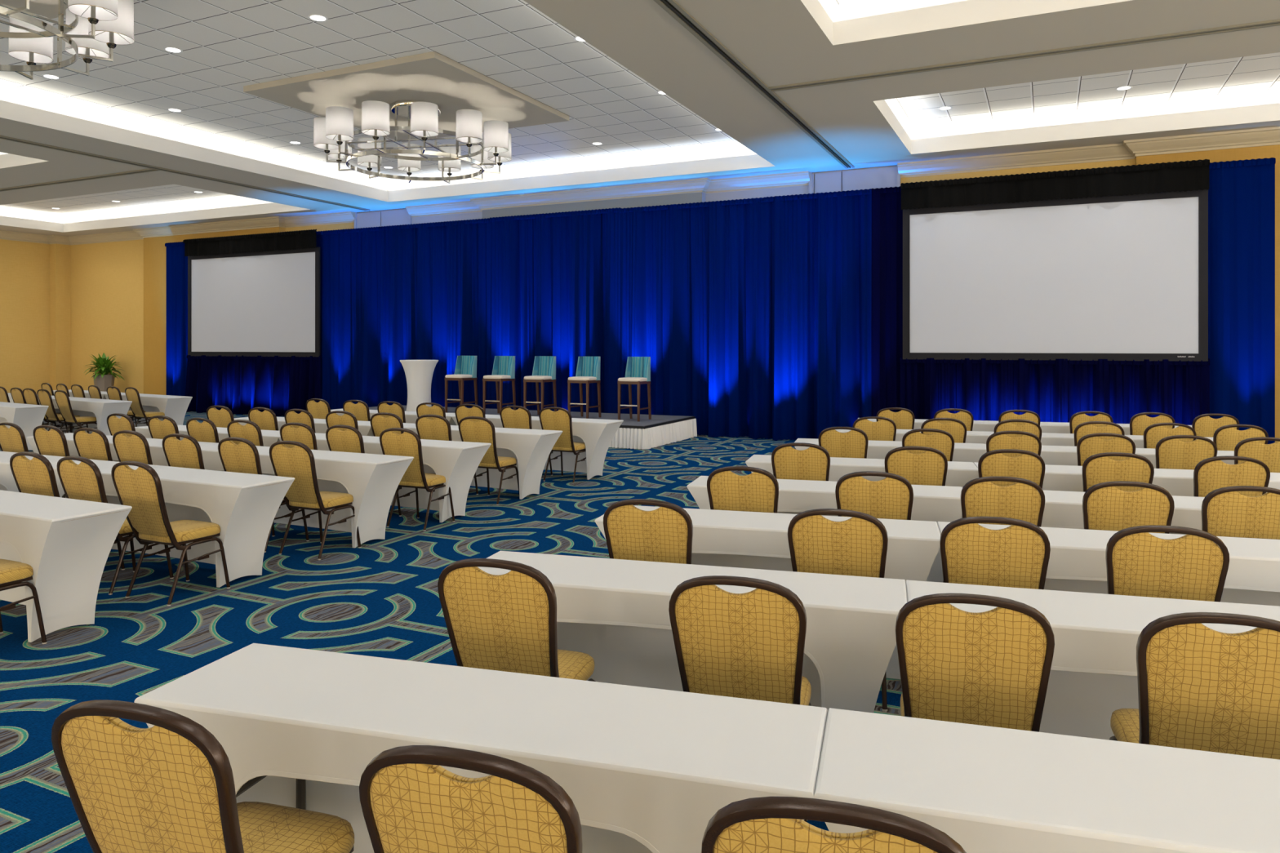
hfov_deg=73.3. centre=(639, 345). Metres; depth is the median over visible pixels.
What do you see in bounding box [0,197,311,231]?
trim
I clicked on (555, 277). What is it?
drape
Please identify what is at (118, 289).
wall
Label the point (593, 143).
recessed light
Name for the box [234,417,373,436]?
covered table
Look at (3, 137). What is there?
trim
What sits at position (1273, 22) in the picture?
trim
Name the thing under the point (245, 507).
covered table
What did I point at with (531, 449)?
covered table
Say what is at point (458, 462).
covered table
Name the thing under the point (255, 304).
projection screen
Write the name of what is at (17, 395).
banquet chair
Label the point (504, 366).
bar stool
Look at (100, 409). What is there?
covered table
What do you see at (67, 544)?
covered table
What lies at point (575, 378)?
seat cushion
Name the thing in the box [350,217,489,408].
drape
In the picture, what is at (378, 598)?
floor
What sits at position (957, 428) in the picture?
banquet chair
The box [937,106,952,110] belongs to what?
recessed light
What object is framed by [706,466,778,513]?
banquet chair
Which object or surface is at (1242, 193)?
drape
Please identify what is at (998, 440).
banquet chair
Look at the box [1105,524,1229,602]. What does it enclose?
banquet chair
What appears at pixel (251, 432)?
banquet chair
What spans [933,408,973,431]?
banquet chair
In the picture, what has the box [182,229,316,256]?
valance
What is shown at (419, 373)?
cocktail table
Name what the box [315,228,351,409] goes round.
drape
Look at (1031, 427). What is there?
banquet chair
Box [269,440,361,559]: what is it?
banquet chair
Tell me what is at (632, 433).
stage riser
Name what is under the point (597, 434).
covered table
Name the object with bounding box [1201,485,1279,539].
banquet chair
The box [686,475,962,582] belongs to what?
covered table
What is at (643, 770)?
covered table
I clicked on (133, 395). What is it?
banquet chair
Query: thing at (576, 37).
recessed light
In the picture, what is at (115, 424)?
banquet chair
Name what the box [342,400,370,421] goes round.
banquet chair
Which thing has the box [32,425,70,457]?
banquet chair
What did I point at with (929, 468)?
banquet chair
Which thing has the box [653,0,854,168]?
trim
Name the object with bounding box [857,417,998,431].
covered table
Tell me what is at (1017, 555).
banquet chair
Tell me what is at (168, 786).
banquet chair
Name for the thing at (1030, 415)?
banquet chair
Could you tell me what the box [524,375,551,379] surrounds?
seat cushion
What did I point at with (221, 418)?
banquet chair
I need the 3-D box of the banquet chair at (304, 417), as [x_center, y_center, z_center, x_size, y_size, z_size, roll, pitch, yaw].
[-4.021,1.241,10.647,0.460,0.958,0.598,0,0,26]
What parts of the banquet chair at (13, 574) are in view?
leg, seat frame, seat, leg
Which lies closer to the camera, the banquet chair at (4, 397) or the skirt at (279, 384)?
the banquet chair at (4, 397)
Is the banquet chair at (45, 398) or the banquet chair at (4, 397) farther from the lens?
the banquet chair at (4, 397)
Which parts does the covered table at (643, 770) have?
leg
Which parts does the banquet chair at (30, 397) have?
backrest, frame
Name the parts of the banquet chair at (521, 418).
backrest, frame, leg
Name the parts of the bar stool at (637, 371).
leg, leg, seat frame, backrest, leg, leg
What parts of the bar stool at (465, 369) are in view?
leg, leg, seat frame, leg, backrest, leg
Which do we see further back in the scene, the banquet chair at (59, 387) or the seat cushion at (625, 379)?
the banquet chair at (59, 387)
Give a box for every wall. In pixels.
[0,239,71,393]
[71,144,1279,442]
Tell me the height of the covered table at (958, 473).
0.748 m
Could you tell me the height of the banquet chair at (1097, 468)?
0.958 m
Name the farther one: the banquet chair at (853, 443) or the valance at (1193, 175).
the valance at (1193, 175)
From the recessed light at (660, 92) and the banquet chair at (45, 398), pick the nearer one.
the recessed light at (660, 92)
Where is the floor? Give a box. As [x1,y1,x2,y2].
[0,411,902,852]
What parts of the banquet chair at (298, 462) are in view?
leg, backrest, frame, leg, seat frame, seat, leg, leg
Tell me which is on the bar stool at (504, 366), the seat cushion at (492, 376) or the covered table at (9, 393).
the seat cushion at (492, 376)
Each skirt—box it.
[185,355,321,416]
[899,356,1209,425]
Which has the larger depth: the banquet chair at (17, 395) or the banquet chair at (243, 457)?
the banquet chair at (17, 395)
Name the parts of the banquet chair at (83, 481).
backrest, frame, leg, seat, seat frame, leg, leg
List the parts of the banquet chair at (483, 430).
backrest, frame, leg, seat frame, seat, leg, leg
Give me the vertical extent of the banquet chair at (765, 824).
0.958 m
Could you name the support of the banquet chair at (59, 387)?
on the floor
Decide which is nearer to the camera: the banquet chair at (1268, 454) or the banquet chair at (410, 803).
the banquet chair at (410, 803)
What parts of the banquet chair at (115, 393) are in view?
backrest, frame, seat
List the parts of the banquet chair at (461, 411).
backrest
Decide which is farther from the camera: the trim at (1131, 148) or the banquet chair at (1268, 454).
the trim at (1131, 148)
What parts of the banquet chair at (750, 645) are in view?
backrest, frame, seat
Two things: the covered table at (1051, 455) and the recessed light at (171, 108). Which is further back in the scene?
the recessed light at (171, 108)
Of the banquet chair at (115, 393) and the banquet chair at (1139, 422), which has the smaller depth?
the banquet chair at (1139, 422)
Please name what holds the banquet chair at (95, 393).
on the floor
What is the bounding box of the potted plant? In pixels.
[84,352,124,391]
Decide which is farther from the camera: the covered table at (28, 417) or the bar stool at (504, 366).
the bar stool at (504, 366)
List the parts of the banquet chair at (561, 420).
leg, backrest, frame, leg, seat, seat frame, leg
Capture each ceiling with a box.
[0,0,67,18]
[0,0,742,182]
[0,0,1279,236]
[0,184,244,216]
[243,51,568,142]
[821,0,862,6]
[886,52,1279,128]
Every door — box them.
[356,208,408,228]
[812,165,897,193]
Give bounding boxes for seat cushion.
[444,373,472,377]
[483,374,511,378]
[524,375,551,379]
[568,376,596,380]
[617,377,647,381]
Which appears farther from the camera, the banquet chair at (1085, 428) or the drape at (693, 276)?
the drape at (693, 276)
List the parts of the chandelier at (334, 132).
lamp shade, arm, lamp shade, lamp shade, arm, arm, lamp shade, lamp shade, arm, hanging rod, lamp shade, hanging rod, arm, lamp shade, lamp shade, arm, lamp shade, arm, lamp shade, arm, arm, lamp shade, lamp shade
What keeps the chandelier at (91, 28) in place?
hanging from the ceiling at (46, 8)
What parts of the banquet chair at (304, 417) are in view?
backrest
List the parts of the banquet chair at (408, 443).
leg, backrest, frame, leg, seat frame, seat, leg, leg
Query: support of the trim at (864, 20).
attached to the ceiling at (826, 2)
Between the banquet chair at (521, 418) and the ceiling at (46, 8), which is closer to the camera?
the ceiling at (46, 8)
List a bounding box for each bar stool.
[444,355,477,413]
[482,355,515,414]
[523,355,556,414]
[567,356,601,418]
[617,356,651,421]
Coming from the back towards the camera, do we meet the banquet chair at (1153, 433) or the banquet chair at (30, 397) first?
the banquet chair at (30, 397)
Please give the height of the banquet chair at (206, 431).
0.958 m
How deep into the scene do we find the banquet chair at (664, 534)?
4.29 m
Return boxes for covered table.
[0,401,48,449]
[0,451,74,492]
[0,489,132,642]
[7,392,54,431]
[26,432,218,466]
[48,396,132,435]
[51,459,294,587]
[53,389,124,399]
[104,392,192,426]
[134,424,280,446]
[134,643,827,852]
[200,444,413,547]
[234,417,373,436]
[278,432,491,522]
[330,408,456,425]
[403,422,562,499]
[451,414,623,479]
[477,551,907,745]
[594,505,940,679]
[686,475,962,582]
[745,454,977,518]
[794,438,986,478]
[813,707,1279,852]
[835,429,993,444]
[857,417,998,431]
[906,580,1279,740]
[937,521,1279,606]
[973,462,1279,496]
[985,444,1234,468]
[1040,422,1191,435]
[1040,432,1213,448]
[1040,490,1204,534]
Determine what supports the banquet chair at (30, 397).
on the floor
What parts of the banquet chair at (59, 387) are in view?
backrest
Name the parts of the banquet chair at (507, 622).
backrest, seat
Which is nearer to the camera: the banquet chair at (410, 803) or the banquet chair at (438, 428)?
the banquet chair at (410, 803)
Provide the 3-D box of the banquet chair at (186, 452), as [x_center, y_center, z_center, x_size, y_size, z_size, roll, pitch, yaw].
[-3.885,1.241,7.715,0.460,0.958,0.598,0,0,25]
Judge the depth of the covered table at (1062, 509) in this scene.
5.34 m
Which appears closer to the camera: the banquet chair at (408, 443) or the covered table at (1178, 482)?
the covered table at (1178, 482)
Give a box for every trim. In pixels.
[0,134,369,210]
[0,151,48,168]
[0,168,159,191]
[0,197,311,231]
[0,211,355,244]
[354,212,411,228]
[405,170,810,217]
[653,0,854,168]
[768,18,1279,91]
[800,0,1131,44]
[808,165,900,193]
[897,126,1279,177]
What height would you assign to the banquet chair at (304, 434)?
0.958 m
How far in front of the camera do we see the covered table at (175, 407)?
16.44 m
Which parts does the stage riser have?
deck panel, deck panel, deck panel, edge trim, deck panel, deck panel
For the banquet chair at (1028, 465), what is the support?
on the floor
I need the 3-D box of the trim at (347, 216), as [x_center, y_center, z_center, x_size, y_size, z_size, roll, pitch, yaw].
[-18.343,-3.115,10.014,11.470,0.230,29.350,0,0,25]
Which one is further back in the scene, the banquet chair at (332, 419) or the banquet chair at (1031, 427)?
the banquet chair at (332, 419)
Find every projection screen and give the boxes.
[187,246,319,356]
[902,189,1208,361]
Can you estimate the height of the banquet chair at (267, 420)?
0.958 m
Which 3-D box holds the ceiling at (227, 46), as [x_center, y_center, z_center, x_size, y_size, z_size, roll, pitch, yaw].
[-4.944,-3.700,10.347,9.350,0.001,15.950,0,0,25]
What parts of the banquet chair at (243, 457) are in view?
backrest, frame, leg, leg, leg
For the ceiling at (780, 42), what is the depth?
10.21 m
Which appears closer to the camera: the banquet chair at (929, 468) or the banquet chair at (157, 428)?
the banquet chair at (929, 468)
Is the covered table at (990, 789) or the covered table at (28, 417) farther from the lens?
the covered table at (28, 417)
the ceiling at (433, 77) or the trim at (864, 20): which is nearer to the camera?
the trim at (864, 20)
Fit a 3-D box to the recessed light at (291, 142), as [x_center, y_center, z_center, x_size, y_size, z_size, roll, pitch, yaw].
[-6.274,-3.700,15.645,0.216,0.010,0.216,0,0,25]
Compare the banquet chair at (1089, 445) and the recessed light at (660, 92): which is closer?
the banquet chair at (1089, 445)
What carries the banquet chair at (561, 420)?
on the floor
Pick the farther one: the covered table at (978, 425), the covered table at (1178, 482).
the covered table at (978, 425)
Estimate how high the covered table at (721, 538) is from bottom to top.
0.748 m
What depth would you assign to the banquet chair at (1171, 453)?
7.36 m
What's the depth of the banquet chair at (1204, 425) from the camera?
9.72 m
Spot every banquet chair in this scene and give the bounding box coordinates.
[0,386,9,402]
[0,422,28,453]
[0,559,47,644]
[9,451,124,569]
[10,387,47,424]
[22,388,68,433]
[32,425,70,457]
[36,389,81,432]
[41,382,53,395]
[51,700,354,852]
[53,390,97,433]
[56,383,70,396]
[57,455,173,595]
[71,384,85,397]
[73,427,112,461]
[88,385,102,399]
[106,386,146,426]
[106,413,135,436]
[111,461,230,606]
[112,430,152,464]
[124,386,164,426]
[147,415,180,439]
[162,433,204,469]
[186,417,219,443]
[206,405,234,427]
[217,437,309,552]
[226,419,263,446]
[248,407,278,431]
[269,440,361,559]
[280,422,317,449]
[284,408,315,432]
[306,398,330,418]
[325,410,358,431]
[325,425,401,516]
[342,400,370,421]
[359,745,582,852]
[369,412,404,436]
[377,400,405,422]
[379,427,454,531]
[415,414,478,494]
[416,402,445,420]
[437,558,595,681]
[454,404,485,425]
[457,416,519,505]
[499,405,552,475]
[538,406,586,483]
[603,498,693,564]
[668,575,811,822]
[701,796,966,852]
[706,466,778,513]
[771,442,830,480]
[787,508,888,711]
[818,426,868,458]
[835,471,913,519]
[852,416,896,440]
[875,407,915,429]
[884,446,947,485]
[895,593,1054,732]
[902,428,954,461]
[920,417,966,443]
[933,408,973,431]
[939,516,1050,589]
[960,475,1045,527]
[977,448,1045,488]
[986,431,1041,457]
[993,419,1041,440]
[998,409,1040,426]
[1069,411,1113,433]
[1073,421,1124,446]
[1076,433,1135,466]
[1081,452,1154,492]
[1082,480,1174,533]
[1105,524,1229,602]
[1109,612,1279,759]
[1129,412,1174,435]
[1143,422,1196,448]
[1155,435,1217,470]
[1191,413,1239,437]
[1193,456,1270,497]
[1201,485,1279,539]
[1213,424,1268,450]
[1233,436,1279,472]
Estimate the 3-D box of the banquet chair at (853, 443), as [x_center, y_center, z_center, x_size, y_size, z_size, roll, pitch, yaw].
[2.000,1.241,8.385,0.460,0.958,0.598,0,0,17]
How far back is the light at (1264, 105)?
13.32 m
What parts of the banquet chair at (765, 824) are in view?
backrest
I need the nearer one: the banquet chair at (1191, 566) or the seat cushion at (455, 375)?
the banquet chair at (1191, 566)
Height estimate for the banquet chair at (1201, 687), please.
0.958 m
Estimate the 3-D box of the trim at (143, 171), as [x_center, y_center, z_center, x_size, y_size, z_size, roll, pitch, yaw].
[-14.185,-3.219,18.219,11.940,0.022,0.140,0,0,25]
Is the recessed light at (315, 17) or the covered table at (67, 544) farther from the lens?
the recessed light at (315, 17)
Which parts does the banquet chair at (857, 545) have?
backrest, frame, leg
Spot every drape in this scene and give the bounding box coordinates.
[164,241,197,411]
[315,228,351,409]
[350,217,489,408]
[488,207,620,413]
[618,196,766,439]
[765,188,871,440]
[871,186,902,416]
[1208,157,1275,444]
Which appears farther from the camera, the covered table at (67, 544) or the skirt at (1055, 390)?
the skirt at (1055, 390)
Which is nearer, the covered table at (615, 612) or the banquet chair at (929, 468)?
the covered table at (615, 612)
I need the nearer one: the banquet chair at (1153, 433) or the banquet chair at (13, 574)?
the banquet chair at (13, 574)
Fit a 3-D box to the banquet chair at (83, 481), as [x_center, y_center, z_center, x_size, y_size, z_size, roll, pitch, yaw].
[-3.780,1.241,6.192,0.460,0.958,0.598,0,0,26]
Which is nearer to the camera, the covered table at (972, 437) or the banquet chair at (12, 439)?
the banquet chair at (12, 439)
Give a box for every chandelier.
[0,0,134,79]
[313,100,511,183]
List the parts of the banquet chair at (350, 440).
backrest, frame, leg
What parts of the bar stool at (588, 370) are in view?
leg, leg, seat frame, leg, backrest, leg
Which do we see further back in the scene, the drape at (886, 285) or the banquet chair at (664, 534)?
the drape at (886, 285)
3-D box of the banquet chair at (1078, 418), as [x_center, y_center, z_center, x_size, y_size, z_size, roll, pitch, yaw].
[5.353,1.241,10.313,0.460,0.958,0.598,0,0,15]
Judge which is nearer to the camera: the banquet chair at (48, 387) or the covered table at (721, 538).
the covered table at (721, 538)
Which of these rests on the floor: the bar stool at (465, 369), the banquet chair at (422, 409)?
the banquet chair at (422, 409)
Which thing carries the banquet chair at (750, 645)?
on the floor
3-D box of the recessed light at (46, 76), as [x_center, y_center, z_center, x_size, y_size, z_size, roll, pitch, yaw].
[-8.093,-3.700,11.816,0.216,0.010,0.216,0,0,25]
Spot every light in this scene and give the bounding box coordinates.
[0,86,775,201]
[41,74,60,79]
[163,46,182,53]
[167,107,182,111]
[288,141,302,144]
[307,13,328,22]
[573,35,586,41]
[591,142,603,145]
[657,90,666,94]
[873,88,1279,154]
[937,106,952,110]
[1115,85,1132,90]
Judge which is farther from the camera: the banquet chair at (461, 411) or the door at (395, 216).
the door at (395, 216)
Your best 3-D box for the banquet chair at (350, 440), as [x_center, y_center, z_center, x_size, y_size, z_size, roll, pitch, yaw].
[-2.740,1.241,8.522,0.460,0.958,0.598,0,0,27]
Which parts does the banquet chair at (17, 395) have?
backrest, frame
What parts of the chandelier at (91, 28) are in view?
arm, arm, lamp shade, arm, arm, lamp shade, lamp shade, arm, lamp shade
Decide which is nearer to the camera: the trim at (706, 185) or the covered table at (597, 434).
the covered table at (597, 434)
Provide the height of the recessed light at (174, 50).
0.010 m
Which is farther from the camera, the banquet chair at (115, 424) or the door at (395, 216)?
the door at (395, 216)
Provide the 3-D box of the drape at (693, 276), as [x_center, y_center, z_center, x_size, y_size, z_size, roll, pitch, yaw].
[0.973,-0.516,16.521,3.024,4.468,0.408,0,0,25]
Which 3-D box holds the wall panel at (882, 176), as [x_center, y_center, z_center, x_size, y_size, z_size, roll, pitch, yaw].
[3.912,-0.755,15.706,1.590,4.950,0.070,0,0,25]
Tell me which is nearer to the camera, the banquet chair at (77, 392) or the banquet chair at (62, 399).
the banquet chair at (62, 399)
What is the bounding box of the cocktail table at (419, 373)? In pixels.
[400,360,438,411]
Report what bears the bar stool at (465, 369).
on the stage riser
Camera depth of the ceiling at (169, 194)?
21.98 m
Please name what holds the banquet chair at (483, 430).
on the floor
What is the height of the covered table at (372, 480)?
0.748 m
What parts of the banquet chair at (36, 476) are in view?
backrest, frame, leg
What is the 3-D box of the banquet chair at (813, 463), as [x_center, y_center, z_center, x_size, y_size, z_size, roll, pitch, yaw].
[1.335,1.241,7.029,0.460,0.958,0.598,0,0,16]
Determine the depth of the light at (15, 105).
16.28 m
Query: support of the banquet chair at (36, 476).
on the floor
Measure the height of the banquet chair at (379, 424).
0.958 m
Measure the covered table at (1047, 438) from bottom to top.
0.748 m
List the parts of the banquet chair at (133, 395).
backrest, frame, seat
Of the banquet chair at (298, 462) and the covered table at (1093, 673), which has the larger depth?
the banquet chair at (298, 462)
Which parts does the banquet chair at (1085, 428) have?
backrest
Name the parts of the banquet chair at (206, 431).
backrest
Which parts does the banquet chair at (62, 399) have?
backrest, frame, seat, seat frame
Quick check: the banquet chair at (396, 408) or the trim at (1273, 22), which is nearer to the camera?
the trim at (1273, 22)
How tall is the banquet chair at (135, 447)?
0.958 m
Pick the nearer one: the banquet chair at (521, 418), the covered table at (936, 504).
the covered table at (936, 504)
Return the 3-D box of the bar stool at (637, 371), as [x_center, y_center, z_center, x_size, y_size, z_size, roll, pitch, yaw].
[-0.098,0.766,15.479,0.463,1.137,0.540,0,0,25]
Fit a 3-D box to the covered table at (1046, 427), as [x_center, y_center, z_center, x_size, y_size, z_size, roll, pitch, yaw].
[5.822,1.346,10.561,2.425,0.748,0.465,0,0,16]
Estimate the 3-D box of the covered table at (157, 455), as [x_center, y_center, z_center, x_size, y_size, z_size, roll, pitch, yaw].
[-5.377,1.346,8.905,2.425,0.748,0.465,0,0,25]
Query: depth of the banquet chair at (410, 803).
1.62 m
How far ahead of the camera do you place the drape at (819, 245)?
15.37 m
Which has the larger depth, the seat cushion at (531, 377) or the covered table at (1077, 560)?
the seat cushion at (531, 377)
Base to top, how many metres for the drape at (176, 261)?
4.476 m
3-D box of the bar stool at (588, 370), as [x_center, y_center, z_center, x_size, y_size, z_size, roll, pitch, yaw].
[-1.028,0.766,15.921,0.463,1.137,0.540,0,0,25]
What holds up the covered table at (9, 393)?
on the floor
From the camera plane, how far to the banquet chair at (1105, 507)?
4.85 m
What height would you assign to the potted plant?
1.536 m
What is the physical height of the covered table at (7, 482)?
0.748 m
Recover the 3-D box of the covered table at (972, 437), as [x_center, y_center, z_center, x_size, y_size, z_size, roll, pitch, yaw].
[3.097,1.346,9.778,1.845,0.748,0.465,0,0,16]
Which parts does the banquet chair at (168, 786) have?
backrest, frame, seat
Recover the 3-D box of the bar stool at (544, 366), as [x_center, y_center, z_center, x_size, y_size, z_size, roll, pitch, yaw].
[-1.895,0.766,16.333,0.463,1.137,0.540,0,0,25]
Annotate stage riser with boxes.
[368,404,697,449]
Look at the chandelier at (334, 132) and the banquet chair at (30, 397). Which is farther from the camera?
the banquet chair at (30, 397)
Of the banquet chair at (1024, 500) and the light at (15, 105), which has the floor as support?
the banquet chair at (1024, 500)
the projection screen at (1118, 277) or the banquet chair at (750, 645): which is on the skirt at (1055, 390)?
the projection screen at (1118, 277)
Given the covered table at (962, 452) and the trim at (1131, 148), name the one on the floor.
the covered table at (962, 452)
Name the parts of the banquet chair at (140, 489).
leg, backrest, frame, seat, seat frame, leg, leg, leg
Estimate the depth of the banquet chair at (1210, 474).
5.96 m
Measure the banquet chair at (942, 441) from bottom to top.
0.958 m
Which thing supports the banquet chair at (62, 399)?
on the floor
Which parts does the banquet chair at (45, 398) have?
backrest, frame, seat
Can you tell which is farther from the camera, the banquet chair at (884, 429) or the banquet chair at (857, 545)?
the banquet chair at (884, 429)
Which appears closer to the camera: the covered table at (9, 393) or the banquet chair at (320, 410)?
the banquet chair at (320, 410)
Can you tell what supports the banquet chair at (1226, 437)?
on the floor
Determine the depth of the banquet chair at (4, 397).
16.08 m
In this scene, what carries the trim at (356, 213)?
attached to the wall at (118, 289)
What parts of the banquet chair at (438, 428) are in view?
backrest, frame, leg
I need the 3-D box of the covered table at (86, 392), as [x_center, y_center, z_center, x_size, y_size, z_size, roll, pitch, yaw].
[-11.743,1.346,18.279,2.425,0.748,0.465,0,0,33]
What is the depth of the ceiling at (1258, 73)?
12.52 m
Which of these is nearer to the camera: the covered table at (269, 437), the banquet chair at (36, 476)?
the banquet chair at (36, 476)
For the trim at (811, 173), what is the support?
attached to the wall at (118, 289)
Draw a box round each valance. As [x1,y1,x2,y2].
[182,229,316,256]
[900,159,1209,209]
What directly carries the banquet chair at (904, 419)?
on the floor
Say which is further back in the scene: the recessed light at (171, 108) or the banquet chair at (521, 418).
the recessed light at (171, 108)
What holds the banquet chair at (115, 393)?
on the floor
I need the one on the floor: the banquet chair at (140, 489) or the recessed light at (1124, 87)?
the banquet chair at (140, 489)
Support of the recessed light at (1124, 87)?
in the ceiling at (1258, 73)
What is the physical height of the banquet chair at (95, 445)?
0.958 m
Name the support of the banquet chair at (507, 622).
on the floor
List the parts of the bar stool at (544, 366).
leg, leg, seat frame, leg, backrest, leg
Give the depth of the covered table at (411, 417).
12.22 m
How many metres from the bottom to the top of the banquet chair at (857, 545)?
0.958 m
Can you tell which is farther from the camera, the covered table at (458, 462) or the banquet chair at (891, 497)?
the covered table at (458, 462)
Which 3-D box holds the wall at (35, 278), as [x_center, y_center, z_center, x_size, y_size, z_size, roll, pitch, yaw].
[-23.387,-0.755,12.410,0.300,4.950,29.350,0,0,25]
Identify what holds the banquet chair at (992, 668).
on the floor
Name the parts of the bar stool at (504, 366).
leg, leg, seat frame, leg, backrest, leg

